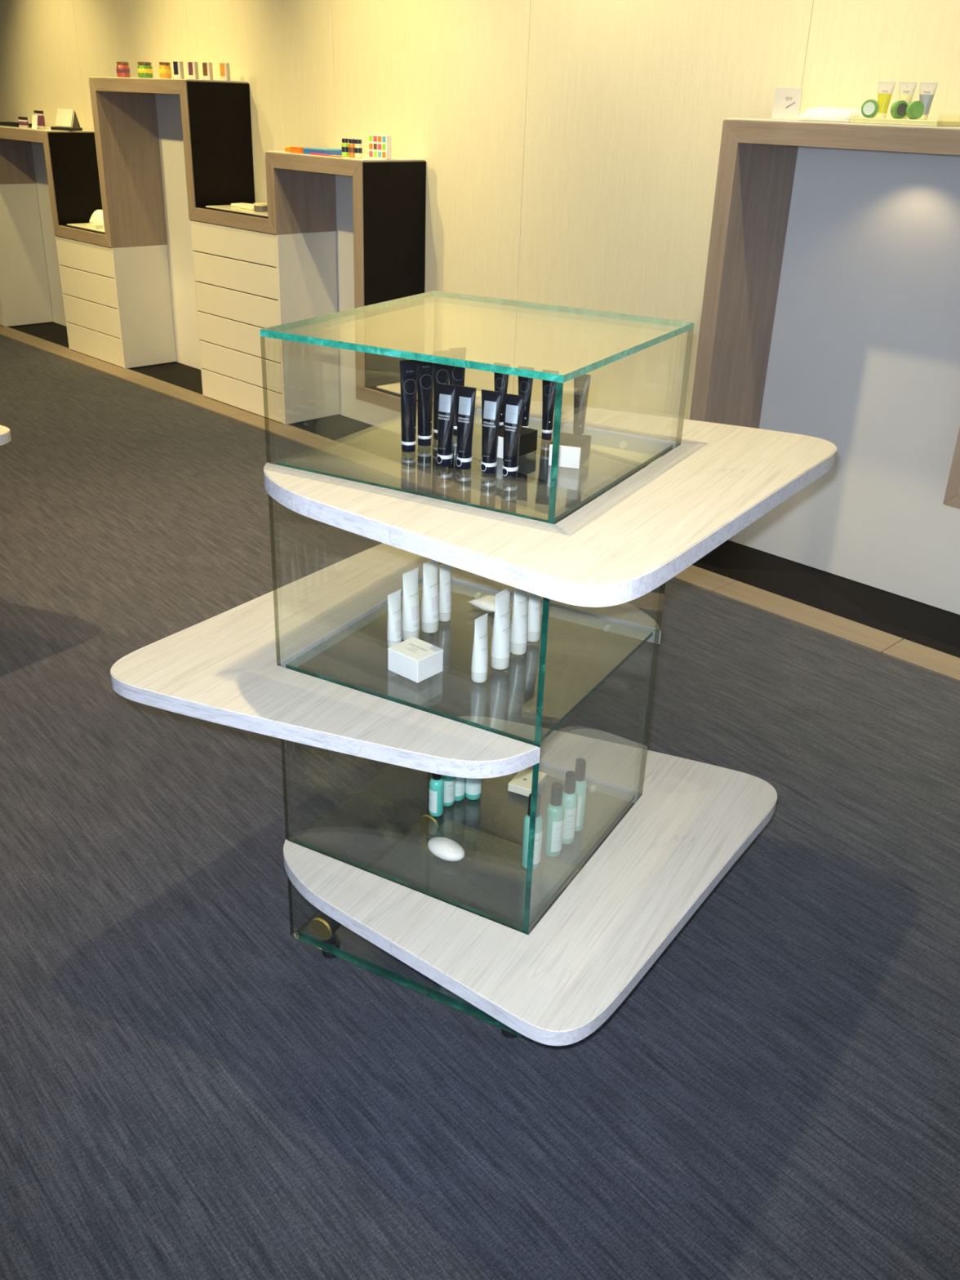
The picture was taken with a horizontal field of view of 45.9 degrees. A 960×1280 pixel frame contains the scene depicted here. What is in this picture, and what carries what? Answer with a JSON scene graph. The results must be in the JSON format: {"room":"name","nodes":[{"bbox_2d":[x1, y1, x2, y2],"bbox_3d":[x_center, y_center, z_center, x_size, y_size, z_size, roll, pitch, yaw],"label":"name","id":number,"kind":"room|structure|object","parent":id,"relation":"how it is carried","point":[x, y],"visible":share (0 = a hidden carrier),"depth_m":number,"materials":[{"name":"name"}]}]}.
{"room":"shop","nodes":[
{"label":"shop","id":0,"kind":"room"},
{"bbox_2d":[0,335,959,1279],"bbox_3d":[-2.595,-0.010,3.382,5.620,0.050,13.200,-22,34,-40],"label":"floor","id":1,"kind":"structure","parent":0,"point":[191,1089],"depth_m":2.19,"materials":[{"name":"carpet"}]},
{"bbox_2d":[0,425,11,445],"bbox_3d":[-1.924,-0.517,3.060,0.992,1.185,0.868,15,28,26],"label":"display stand","id":2,"kind":"object","parent":1,"relation":"on","point":[5,433],"visible":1,"depth_m":3.15,"materials":[{"name":"white wood"}]},
{"bbox_2d":[0,182,53,327],"bbox_3d":[-3.306,-2.676,7.807,0.345,0.902,0.650,-22,34,-40],"label":"base cabinet","id":3,"kind":"object","parent":1,"relation":"on","point":[24,291],"visible":0.99,"depth_m":7.62,"materials":[{"name":"laminate"}]},
{"bbox_2d":[55,235,176,368],"bbox_3d":[-2.193,-2.054,6.844,0.345,0.680,0.692,-22,34,-40],"label":"base cabinet","id":4,"kind":"object","parent":1,"relation":"on","point":[117,304],"visible":0.98,"depth_m":6.66,"materials":[{"name":"laminate"}]},
{"bbox_2d":[190,219,339,424],"bbox_3d":[-1.096,-1.645,5.808,0.345,0.902,0.752,-22,34,-40],"label":"base cabinet","id":5,"kind":"object","parent":1,"relation":"on","point":[246,282],"visible":0.93,"depth_m":5.63,"materials":[{"name":"laminate"}]},
{"bbox_2d":[110,290,836,1045],"bbox_3d":[-0.006,0.044,2.026,0.992,1.185,0.868,15,28,26],"label":"display stand","id":6,"kind":"object","parent":1,"relation":"on","point":[689,822],"visible":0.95,"depth_m":1.85,"materials":[{"name":"white wood"}]},
{"bbox_2d":[110,542,661,778],"bbox_3d":[-0.111,-0.001,2.065,0.737,0.030,0.858,15,28,26],"label":"wooden shelf","id":7,"kind":"object","parent":6,"relation":"attached to","point":[225,668],"depth_m":1.88,"materials":[{"name":"white wood"}]},
{"bbox_2d":[386,589,401,647],"bbox_3d":[-0.149,-0.035,1.978,0.026,0.105,0.026,-2,26,-8],"label":"tube","id":8,"kind":"object","parent":6,"relation":"on","point":[393,627],"visible":0.96,"depth_m":1.97,"materials":[{"name":"white plastic"}]},
{"bbox_2d":[400,359,417,452],"bbox_3d":[-0.114,-0.376,1.824,0.025,0.147,0.025,12,27,20],"label":"tube","id":9,"kind":"object","parent":6,"relation":"on","point":[408,368],"visible":0.99,"depth_m":1.81,"materials":[{"name":"black plastic"}]},
{"bbox_2d":[401,567,419,640],"bbox_3d":[-0.123,-0.062,2.005,0.032,0.131,0.032,-2,26,-8],"label":"tube","id":10,"kind":"object","parent":6,"relation":"on","point":[410,609],"visible":0.98,"depth_m":2.00,"materials":[{"name":"white plastic"}]},
{"bbox_2d":[387,636,443,683],"bbox_3d":[-0.109,0.033,1.912,0.071,0.042,0.063,22,32,36],"label":"carton","id":11,"kind":"object","parent":6,"relation":"on","point":[415,660],"visible":1,"depth_m":1.89,"materials":[{"name":"white cardboard"}]},
{"bbox_2d":[417,355,434,446],"bbox_3d":[-0.090,-0.392,1.860,0.025,0.147,0.025,12,27,20],"label":"tube","id":12,"kind":"object","parent":6,"relation":"on","point":[425,369],"visible":0.93,"depth_m":1.85,"materials":[{"name":"black plastic"}]},
{"bbox_2d":[421,559,439,633],"bbox_3d":[-0.089,-0.080,2.039,0.033,0.136,0.033,-1,26,-6],"label":"tube","id":13,"kind":"object","parent":6,"relation":"on","point":[430,599],"visible":1,"depth_m":2.03,"materials":[{"name":"white plastic"}]},
{"bbox_2d":[428,773,444,817],"bbox_3d":[-0.082,0.282,2.144,0.028,0.108,0.028,-17,31,-34],"label":"toiletry bottle","id":14,"kind":"object","parent":6,"relation":"on","point":[436,794],"visible":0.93,"depth_m":2.14,"materials":[{"name":"teal plastic"}]},
{"bbox_2d":[432,350,450,439],"bbox_3d":[-0.065,-0.409,1.896,0.025,0.147,0.025,12,27,20],"label":"tube","id":15,"kind":"object","parent":6,"relation":"on","point":[442,371],"visible":0.49,"depth_m":1.88,"materials":[{"name":"black plastic"}]},
{"bbox_2d":[438,564,451,622],"bbox_3d":[-0.064,-0.089,2.089,0.025,0.112,0.026,-1,26,-7],"label":"tube","id":16,"kind":"object","parent":6,"relation":"on","point":[445,571],"visible":0.96,"depth_m":2.08,"materials":[{"name":"white plastic"}]},
{"bbox_2d":[427,836,464,861],"bbox_3d":[-0.061,0.375,2.040,0.077,0.031,0.047,19,30,32],"label":"soap","id":17,"kind":"object","parent":6,"relation":"on","point":[444,848],"visible":1,"depth_m":2.02,"materials":[{"name":"white"}]},
{"bbox_2d":[436,382,456,466],"bbox_3d":[-0.054,-0.334,1.764,0.026,0.127,0.024,-7,27,-18],"label":"tube","id":18,"kind":"object","parent":6,"relation":"on","point":[446,393],"visible":1,"depth_m":1.75,"materials":[{"name":"black plastic"}]},
{"bbox_2d":[441,774,455,806],"bbox_3d":[-0.062,0.268,2.176,0.028,0.108,0.028,-13,30,-29],"label":"toiletry bottle","id":19,"kind":"object","parent":6,"relation":"on","point":[449,781],"visible":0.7,"depth_m":2.17,"materials":[{"name":"plastic"}]},
{"bbox_2d":[448,346,466,435],"bbox_3d":[-0.040,-0.421,1.923,0.025,0.147,0.025,12,27,20],"label":"tube","id":20,"kind":"object","parent":6,"relation":"on","point":[456,376],"visible":0.41,"depth_m":1.91,"materials":[{"name":"black plastic"}]},
{"bbox_2d":[454,777,465,800],"bbox_3d":[-0.043,0.245,2.188,0.031,0.140,0.032,6,26,8],"label":"toiletry bottle","id":21,"kind":"object","parent":6,"relation":"on","point":[460,786],"visible":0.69,"depth_m":2.19,"materials":[{"name":"white plastic"}]},
{"bbox_2d":[293,795,635,931],"bbox_3d":[-0.017,0.338,2.167,0.479,0.008,0.473,15,28,26],"label":"glass shelf","id":22,"kind":"object","parent":6,"relation":"attached to","point":[632,797],"depth_m":1.99,"materials":[{"name":"clear glass"}]},
{"bbox_2d":[456,385,475,469],"bbox_3d":[-0.023,-0.328,1.753,0.026,0.127,0.024,-7,27,-18],"label":"tube","id":23,"kind":"object","parent":6,"relation":"on","point":[465,396],"visible":1,"depth_m":1.74,"materials":[{"name":"black plastic"}]},
{"bbox_2d":[285,631,653,745],"bbox_3d":[-0.005,0.016,2.013,0.479,0.008,0.473,15,28,26],"label":"glass shelf","id":24,"kind":"object","parent":6,"relation":"attached to","point":[328,638],"depth_m":1.89,"materials":[{"name":"clear glass"}]},
{"bbox_2d":[465,777,481,799],"bbox_3d":[-0.012,0.243,2.194,0.033,0.140,0.034,6,26,8],"label":"toiletry bottle","id":25,"kind":"object","parent":6,"relation":"on","point":[473,786],"visible":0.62,"depth_m":2.20,"materials":[{"name":"white plastic"}]},
{"bbox_2d":[276,444,672,523],"bbox_3d":[0.006,-0.303,1.861,0.479,0.008,0.473,15,28,26],"label":"glass shelf","id":26,"kind":"object","parent":6,"relation":"attached to","point":[661,450],"depth_m":1.70,"materials":[{"name":"clear glass"}]},
{"bbox_2d":[471,613,488,683],"bbox_3d":[0.000,0.014,1.873,0.028,0.116,0.028,0,26,-3],"label":"tube","id":27,"kind":"object","parent":6,"relation":"on","point":[479,666],"visible":1,"depth_m":1.87,"materials":[{"name":"white plastic"}]},
{"bbox_2d":[467,594,511,612],"bbox_3d":[0.019,-0.070,2.162,0.076,0.021,0.052,20,31,33],"label":"pouch","id":28,"kind":"object","parent":6,"relation":"on","point":[485,602],"visible":0.66,"depth_m":2.15,"materials":[{"name":"white plastic"}]},
{"bbox_2d":[480,389,502,474],"bbox_3d":[0.015,-0.317,1.734,0.025,0.127,0.024,-7,27,-18],"label":"tube","id":29,"kind":"object","parent":6,"relation":"on","point":[491,400],"visible":1,"depth_m":1.73,"materials":[{"name":"black plastic"}]},
{"bbox_2d":[490,586,510,670],"bbox_3d":[0.036,-0.018,1.916,0.033,0.140,0.033,-1,26,-6],"label":"tube","id":30,"kind":"object","parent":6,"relation":"on","point":[500,639],"visible":1,"depth_m":1.91,"materials":[{"name":"white plastic"}]},
{"bbox_2d":[493,362,510,428],"bbox_3d":[0.035,-0.419,1.959,0.023,0.117,0.019,-6,26,-15],"label":"tube","id":31,"kind":"object","parent":6,"relation":"on","point":[501,380],"visible":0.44,"depth_m":1.95,"materials":[{"name":"black plastic"}]},
{"bbox_2d":[502,393,524,479],"bbox_3d":[0.047,-0.308,1.716,0.026,0.127,0.024,-7,27,-18],"label":"tube","id":32,"kind":"object","parent":6,"relation":"on","point":[513,403],"visible":1,"depth_m":1.71,"materials":[{"name":"black plastic"}]},
{"bbox_2d":[496,426,537,458],"bbox_3d":[0.051,-0.324,1.857,0.052,0.035,0.078,19,30,32],"label":"soap box","id":33,"kind":"object","parent":6,"relation":"on","point":[528,437],"visible":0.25,"depth_m":1.85,"materials":[{"name":"black cardboard"}]},
{"bbox_2d":[496,435,503,458],"bbox_3d":[0.034,-0.314,1.836,0.050,0.034,0.020,19,30,32],"label":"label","id":34,"kind":"object","parent":33,"relation":"on","point":[500,438],"depth_m":1.83,"materials":[{"name":"white paper"}]},
{"bbox_2d":[510,587,528,654],"bbox_3d":[0.069,-0.043,1.969,0.031,0.140,0.031,-2,26,-8],"label":"tube","id":35,"kind":"object","parent":6,"relation":"on","point":[519,620],"visible":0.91,"depth_m":1.96,"materials":[{"name":"white plastic"}]},
{"bbox_2d":[517,365,534,427],"bbox_3d":[0.076,-0.408,1.940,0.023,0.117,0.019,-6,26,-15],"label":"tube","id":36,"kind":"object","parent":6,"relation":"on","point":[525,384],"visible":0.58,"depth_m":1.93,"materials":[{"name":"black plastic"}]},
{"bbox_2d":[507,768,546,796],"bbox_3d":[0.094,0.283,2.260,0.052,0.018,0.072,14,28,23],"label":"carton","id":37,"kind":"object","parent":6,"relation":"on","point":[521,784],"visible":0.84,"depth_m":2.25,"materials":[{"name":"beige cardboard"}]},
{"bbox_2d":[283,715,777,1045],"bbox_3d":[0.088,0.374,2.124,0.737,0.030,0.858,15,28,26],"label":"wooden shelf","id":38,"kind":"object","parent":6,"relation":"attached to","point":[689,821],"depth_m":1.94,"materials":[{"name":"white wood"}]},
{"bbox_2d":[520,792,542,870],"bbox_3d":[0.093,0.336,1.998,0.034,0.148,0.035,-13,29,-28],"label":"toiletry bottle","id":39,"kind":"object","parent":6,"relation":"on","point":[539,819],"visible":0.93,"depth_m":1.99,"materials":[{"name":"plastic"}]},
{"bbox_2d":[527,592,540,642],"bbox_3d":[0.096,-0.057,2.020,0.027,0.124,0.027,-1,26,-6],"label":"tube","id":40,"kind":"object","parent":6,"relation":"on","point":[534,600],"visible":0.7,"depth_m":2.02,"materials":[{"name":"white plastic"}]},
{"bbox_2d":[541,368,559,439],"bbox_3d":[0.116,-0.398,1.922,0.023,0.117,0.019,-6,26,-15],"label":"tube","id":41,"kind":"object","parent":6,"relation":"on","point":[548,388],"visible":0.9,"depth_m":1.92,"materials":[{"name":"black plastic"}]},
{"bbox_2d":[263,396,836,607],"bbox_3d":[0.110,-0.268,1.818,0.737,0.030,0.858,15,28,26],"label":"wooden shelf","id":42,"kind":"object","parent":6,"relation":"attached to","point":[709,482],"depth_m":1.61,"materials":[{"name":"white wood"}]},
{"bbox_2d":[543,782,564,857],"bbox_3d":[0.134,0.322,2.033,0.032,0.146,0.032,-11,28,-26],"label":"toiletry bottle","id":43,"kind":"object","parent":6,"relation":"on","point":[555,809],"visible":1,"depth_m":2.02,"materials":[{"name":"teal plastic"}]},
{"bbox_2d":[548,432,591,469],"bbox_3d":[0.144,-0.305,1.824,0.052,0.035,0.078,9,26,14],"label":"soap box","id":44,"kind":"object","parent":6,"relation":"on","point":[574,449],"visible":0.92,"depth_m":1.79,"materials":[{"name":"white cardboard"}]},
{"bbox_2d":[548,444,581,469],"bbox_3d":[0.136,-0.293,1.799,0.050,0.034,0.020,9,26,14],"label":"label","id":45,"kind":"object","parent":44,"relation":"on","point":[570,455],"depth_m":1.79,"materials":[{"name":"white paper"}]},
{"bbox_2d":[561,770,577,844],"bbox_3d":[0.161,0.305,2.070,0.031,0.146,0.032,-4,26,-13],"label":"toiletry bottle","id":46,"kind":"object","parent":6,"relation":"on","point":[570,797],"visible":0.97,"depth_m":2.05,"materials":[{"name":"plastic"}]},
{"bbox_2d":[574,758,586,831],"bbox_3d":[0.182,0.287,2.107,0.030,0.148,0.030,12,27,21],"label":"toiletry bottle","id":47,"kind":"object","parent":6,"relation":"on","point":[580,783],"visible":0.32,"depth_m":2.09,"materials":[{"name":"plastic"}]},
{"bbox_2d":[573,373,591,435],"bbox_3d":[0.168,-0.388,1.905,0.023,0.117,0.019,-6,26,-15],"label":"tube","id":48,"kind":"object","parent":6,"relation":"on","point":[581,383],"visible":0.87,"depth_m":1.89,"materials":[{"name":"black plastic"}]},
{"bbox_2d":[0,0,959,614],"bbox_3d":[-0.201,-2.227,4.886,0.068,2.910,13.200,-22,34,-40],"label":"wall","id":49,"kind":"structure","parent":0,"point":[570,149],"depth_m":4.29,"materials":[{"name":"beige paint"}]},
{"bbox_2d":[0,76,959,508],"bbox_3d":[0.014,-1.534,4.628,0.358,1.296,10.320,-22,34,-40],"label":"wall shelf","id":50,"kind":"object","parent":49,"relation":"attached to","point":[113,167],"visible":0.77,"depth_m":5.03,"materials":[{"name":"beige wood"}]},
{"bbox_2d":[0,121,31,127],"bbox_3d":[-2.862,-3.170,6.978,0.100,0.020,0.300,-22,34,-40],"label":"tray","id":51,"kind":"object","parent":50,"relation":"on","point":[2,123],"visible":0.67,"depth_m":6.92,"materials":[{"name":"plastic"}]},
{"bbox_2d":[17,116,21,127],"bbox_3d":[-2.771,-3.126,6.849,0.028,0.058,0.027,-22,34,-40],"label":"bottle","id":52,"kind":"object","parent":50,"relation":"on","point":[19,117],"visible":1,"depth_m":6.84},
{"bbox_2d":[20,116,24,127],"bbox_3d":[-2.747,-3.115,6.828,0.028,0.058,0.027,-22,34,-40],"label":"bottle","id":53,"kind":"object","parent":50,"relation":"on","point":[21,117],"visible":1,"depth_m":6.82,"materials":[{"name":"plastic"}]},
{"bbox_2d":[22,116,28,128],"bbox_3d":[-2.723,-3.104,6.806,0.028,0.058,0.027,-22,34,-40],"label":"bottle","id":54,"kind":"object","parent":50,"relation":"on","point":[25,118],"visible":1,"depth_m":6.80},
{"bbox_2d":[31,115,41,128],"bbox_3d":[-2.625,-3.062,6.707,0.056,0.074,0.031,21,31,35],"label":"price card","id":55,"kind":"object","parent":50,"relation":"on","point":[34,118],"visible":1,"depth_m":6.70,"materials":[{"name":"white paper"}]},
{"bbox_2d":[35,110,40,128],"bbox_3d":[-2.655,-3.138,6.840,0.028,0.095,0.027,-22,34,-40],"label":"bottle","id":56,"kind":"object","parent":50,"relation":"on","point":[37,111],"visible":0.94,"depth_m":6.83,"materials":[{"name":"purple plastic"}]},
{"bbox_2d":[39,111,45,128],"bbox_3d":[-2.631,-3.127,6.818,0.028,0.095,0.027,-22,34,-40],"label":"bottle","id":57,"kind":"object","parent":50,"relation":"on","point":[41,113],"visible":1,"depth_m":6.81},
{"bbox_2d":[50,108,82,130],"bbox_3d":[-2.426,-3.046,6.642,0.150,0.113,0.100,13,28,22],"label":"mirror","id":58,"kind":"object","parent":50,"relation":"on","point":[64,120],"visible":1,"depth_m":6.63,"materials":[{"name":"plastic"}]},
{"bbox_2d":[86,223,103,228],"bbox_3d":[-2.234,-2.402,6.586,0.051,0.018,0.101,-22,34,-40],"label":"carton","id":59,"kind":"object","parent":50,"relation":"on","point":[89,225],"visible":1,"depth_m":6.56,"materials":[{"name":"white cardboard"}]},
{"bbox_2d":[88,209,104,226],"bbox_3d":[-2.230,-2.494,6.698,0.202,0.088,0.044,18,30,30],"label":"folded towel","id":60,"kind":"object","parent":50,"relation":"on","point":[96,217],"visible":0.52,"depth_m":6.69,"materials":[{"name":"white fabric"}]},
{"bbox_2d":[115,62,130,77],"bbox_3d":[-1.862,-2.977,5.923,0.069,0.072,0.069,-22,34,-40],"label":"glass jar","id":61,"kind":"object","parent":50,"relation":"on","point":[122,68],"visible":0.98,"depth_m":5.90,"materials":[{"name":"red glass"}]},
{"bbox_2d":[137,62,153,78],"bbox_3d":[-1.706,-2.904,5.782,0.077,0.072,0.077,-22,34,-40],"label":"glass jar","id":62,"kind":"object","parent":50,"relation":"on","point":[144,69],"visible":0.96,"depth_m":5.76,"materials":[{"name":"green glass"}]},
{"bbox_2d":[159,62,171,78],"bbox_3d":[-1.569,-2.840,5.658,0.061,0.072,0.061,-22,34,-40],"label":"glass jar","id":63,"kind":"object","parent":50,"relation":"on","point":[165,70],"visible":0.97,"depth_m":5.64,"materials":[{"name":"orange glass"}]},
{"bbox_2d":[173,61,184,79],"bbox_3d":[-1.481,-2.801,5.577,0.036,0.077,0.037,8,26,12],"label":"carton","id":64,"kind":"object","parent":50,"relation":"on","point":[178,66],"visible":0.86,"depth_m":5.57,"materials":[{"name":"white cardboard"}]},
{"bbox_2d":[187,61,199,79],"bbox_3d":[-1.409,-2.797,5.575,0.036,0.077,0.037,8,26,12],"label":"carton","id":65,"kind":"object","parent":50,"relation":"on","point":[193,66],"visible":0.86,"depth_m":5.56,"materials":[{"name":"cardboard"}]},
{"bbox_2d":[202,62,213,79],"bbox_3d":[-1.338,-2.795,5.576,0.036,0.077,0.037,8,26,12],"label":"carton","id":66,"kind":"object","parent":50,"relation":"on","point":[207,70],"visible":0.99,"depth_m":5.56,"materials":[{"name":"white cardboard"}]},
{"bbox_2d":[219,62,230,80],"bbox_3d":[-1.253,-2.792,5.577,0.036,0.077,0.037,8,26,12],"label":"carton","id":67,"kind":"object","parent":50,"relation":"on","point":[224,67],"visible":1,"depth_m":5.56,"materials":[{"name":"white cardboard"}]},
{"bbox_2d":[231,202,253,207],"bbox_3d":[-1.174,-2.171,5.668,0.120,0.014,0.080,18,30,30],"label":"sachet","id":68,"kind":"object","parent":50,"relation":"on","point":[237,205],"visible":0.6,"depth_m":5.66,"materials":[{"name":"plastic"}]},
{"bbox_2d":[239,204,253,209],"bbox_3d":[-1.119,-2.127,5.579,0.080,0.014,0.120,-18,32,-35],"label":"sachet","id":69,"kind":"object","parent":50,"relation":"on","point":[244,206],"visible":0.64,"depth_m":5.56,"materials":[{"name":"plastic"}]},
{"bbox_2d":[253,202,267,212],"bbox_3d":[-1.056,-2.089,5.479,0.072,0.037,0.072,-22,34,-40],"label":"tin","id":70,"kind":"object","parent":50,"relation":"on","point":[258,206],"visible":0.83,"depth_m":5.45,"materials":[{"name":"metal"}]},
{"bbox_2d":[284,146,307,151],"bbox_3d":[-0.812,-2.238,5.175,0.101,0.020,0.121,18,30,30],"label":"flat box","id":71,"kind":"object","parent":50,"relation":"on","point":[286,148],"visible":0.26,"depth_m":5.15,"materials":[{"name":"orange cardboard"}]},
{"bbox_2d":[289,146,303,153],"bbox_3d":[-0.784,-2.190,5.072,0.101,0.024,0.086,-18,32,-35],"label":"flat box","id":72,"kind":"object","parent":50,"relation":"on","point":[293,149],"visible":0.55,"depth_m":5.03,"materials":[{"name":"orange cardboard"}]},
{"bbox_2d":[310,152,328,155],"bbox_3d":[-0.696,-2.106,4.921,0.021,0.007,0.111,-22,34,-40],"label":"flat box","id":73,"kind":"object","parent":50,"relation":"on","point":[311,153],"visible":1,"depth_m":4.91,"materials":[{"name":"pink cardboard"}]},
{"bbox_2d":[302,146,342,155],"bbox_3d":[-0.686,-2.151,4.996,0.156,0.026,0.111,23,33,37],"label":"flat box","id":74,"kind":"object","parent":50,"relation":"on","point":[330,151],"visible":0.79,"depth_m":4.96,"materials":[{"name":"blue plastic"}]},
{"bbox_2d":[329,155,342,157],"bbox_3d":[-0.614,-2.066,4.844,0.019,0.006,0.071,-22,34,-40],"label":"flat box","id":75,"kind":"object","parent":50,"relation":"on","point":[337,156],"visible":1,"depth_m":4.83,"materials":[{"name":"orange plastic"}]},
{"bbox_2d":[341,137,348,156],"bbox_3d":[-0.580,-2.123,4.891,0.033,0.071,0.032,-22,34,-40],"label":"bottle","id":76,"kind":"object","parent":50,"relation":"on","point":[344,145],"visible":0.98,"depth_m":4.88,"materials":[{"name":"plastic"}]},
{"bbox_2d":[348,138,355,157],"bbox_3d":[-0.547,-2.107,4.861,0.033,0.071,0.032,-22,34,-40],"label":"bottle","id":77,"kind":"object","parent":50,"relation":"on","point":[352,141],"visible":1,"depth_m":4.85,"materials":[{"name":"orange plastic"}]},
{"bbox_2d":[354,139,362,157],"bbox_3d":[-0.518,-2.094,4.835,0.033,0.071,0.032,-22,34,-40],"label":"bottle","id":78,"kind":"object","parent":50,"relation":"on","point":[357,146],"visible":1,"depth_m":4.82,"materials":[{"name":"plastic"}]},
{"bbox_2d":[368,134,391,159],"bbox_3d":[-0.423,-2.089,4.809,0.090,0.092,0.041,14,28,24],"label":"box","id":79,"kind":"object","parent":50,"relation":"on","point":[380,145],"visible":1,"depth_m":4.79,"materials":[{"name":"cardboard"}]},
{"bbox_2d":[771,87,803,119],"bbox_3d":[0.927,-1.619,3.425,0.080,0.088,0.024,9,26,14],"label":"box","id":80,"kind":"object","parent":50,"relation":"on","point":[787,100],"visible":0.95,"depth_m":3.41,"materials":[{"name":"white cardboard"}]},
{"bbox_2d":[795,106,874,122],"bbox_3d":[1.048,-1.551,3.351,0.212,0.038,0.080,20,31,34],"label":"folded cloth","id":81,"kind":"object","parent":50,"relation":"on","point":[816,113],"visible":0.79,"depth_m":3.32,"materials":[{"name":"white fabric"}]},
{"bbox_2d":[849,117,959,126],"bbox_3d":[1.203,-1.472,3.207,0.150,0.030,0.265,-22,34,-40],"label":"acrylic tray","id":82,"kind":"object","parent":50,"relation":"on","point":[855,120],"visible":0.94,"depth_m":3.15,"materials":[{"name":"plastic"}]},
{"bbox_2d":[861,99,879,117],"bbox_3d":[1.109,-1.510,3.226,0.047,0.047,0.027,16,29,27],"label":"jar","id":83,"kind":"object","parent":82,"relation":"on","point":[870,108],"visible":1,"depth_m":3.22,"materials":[{"name":"plastic"}]},
{"bbox_2d":[875,81,895,118],"bbox_3d":[1.168,-1.561,3.280,0.039,0.095,0.028,-3,26,-10],"label":"clear tube","id":84,"kind":"object","parent":82,"relation":"on","point":[886,88],"visible":0.93,"depth_m":3.27,"materials":[{"name":"plastic"}]},
{"bbox_2d":[890,100,907,119],"bbox_3d":[1.177,-1.487,3.183,0.047,0.047,0.026,-5,26,-14],"label":"jar","id":85,"kind":"object","parent":82,"relation":"on","point":[898,109],"visible":1,"depth_m":3.17,"materials":[{"name":"plastic"}]},
{"bbox_2d":[898,81,916,119],"bbox_3d":[1.213,-1.540,3.239,0.039,0.095,0.028,-3,26,-10],"label":"clear tube","id":86,"kind":"object","parent":82,"relation":"on","point":[905,89],"visible":0.67,"depth_m":3.23,"materials":[{"name":"plastic"}]},
{"bbox_2d":[906,101,924,119],"bbox_3d":[1.212,-1.474,3.158,0.047,0.047,0.026,-4,26,-11],"label":"jar","id":87,"kind":"object","parent":82,"relation":"on","point":[914,109],"visible":1,"depth_m":3.15,"materials":[{"name":"plastic"}]},
{"bbox_2d":[918,82,937,119],"bbox_3d":[1.257,-1.519,3.200,0.039,0.095,0.028,-3,26,-10],"label":"clear tube","id":88,"kind":"object","parent":82,"relation":"on","point":[927,90],"visible":0.89,"depth_m":3.19,"materials":[{"name":"plastic"}]},
{"bbox_2d":[9,322,959,657],"bbox_3d":[-0.380,-0.886,5.379,0.347,0.054,13.200,-22,34,-40],"label":"trim","id":89,"kind":"structure","parent":49,"relation":"attached to","point":[930,626],"depth_m":4.20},
{"bbox_2d":[0,324,959,682],"bbox_3d":[-0.556,-0.818,5.220,0.145,0.059,13.200,-22,34,-40],"label":"trim","id":90,"kind":"structure","parent":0,"point":[940,663],"depth_m":4.67,"materials":[{"name":"brown wood"}]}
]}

